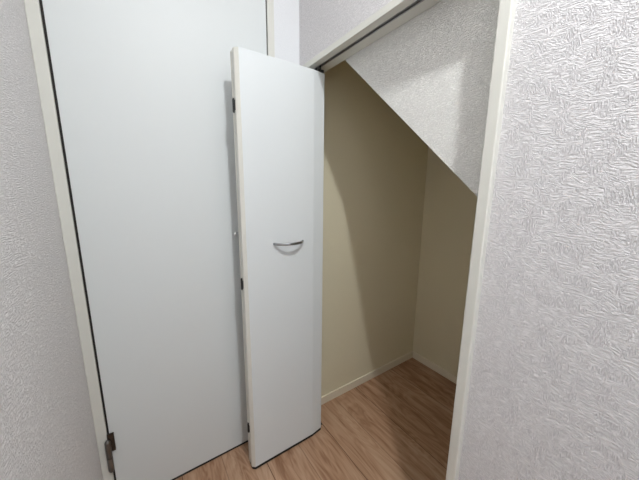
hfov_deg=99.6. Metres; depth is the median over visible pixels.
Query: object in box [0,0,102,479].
wall
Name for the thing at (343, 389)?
baseboard
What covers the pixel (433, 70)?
wall
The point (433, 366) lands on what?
baseboard
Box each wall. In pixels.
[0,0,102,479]
[274,0,427,396]
[299,0,638,479]
[345,0,499,195]
[413,146,476,375]
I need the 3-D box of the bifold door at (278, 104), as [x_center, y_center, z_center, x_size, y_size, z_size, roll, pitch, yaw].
[-0.139,0.159,1.179,0.406,1.749,0.124,-7,13,-34]
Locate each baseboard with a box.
[321,351,412,404]
[413,351,456,383]
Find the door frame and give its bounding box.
[303,0,516,479]
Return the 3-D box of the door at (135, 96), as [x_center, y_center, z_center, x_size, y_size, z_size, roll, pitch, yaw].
[-0.503,-0.001,1.066,0.742,2.098,0.118,-7,13,-34]
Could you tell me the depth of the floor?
1.38 m
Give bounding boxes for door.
[23,0,274,479]
[230,47,324,468]
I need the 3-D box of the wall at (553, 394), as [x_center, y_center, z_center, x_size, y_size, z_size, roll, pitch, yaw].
[0.726,-0.030,0.161,0.060,2.503,2.838,-7,13,-34]
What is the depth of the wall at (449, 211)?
1.78 m
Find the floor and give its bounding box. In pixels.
[175,357,455,479]
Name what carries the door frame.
attached to the wall at (553, 394)
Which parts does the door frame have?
header casing, casing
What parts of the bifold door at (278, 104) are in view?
door panel, handle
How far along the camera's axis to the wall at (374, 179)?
1.59 m

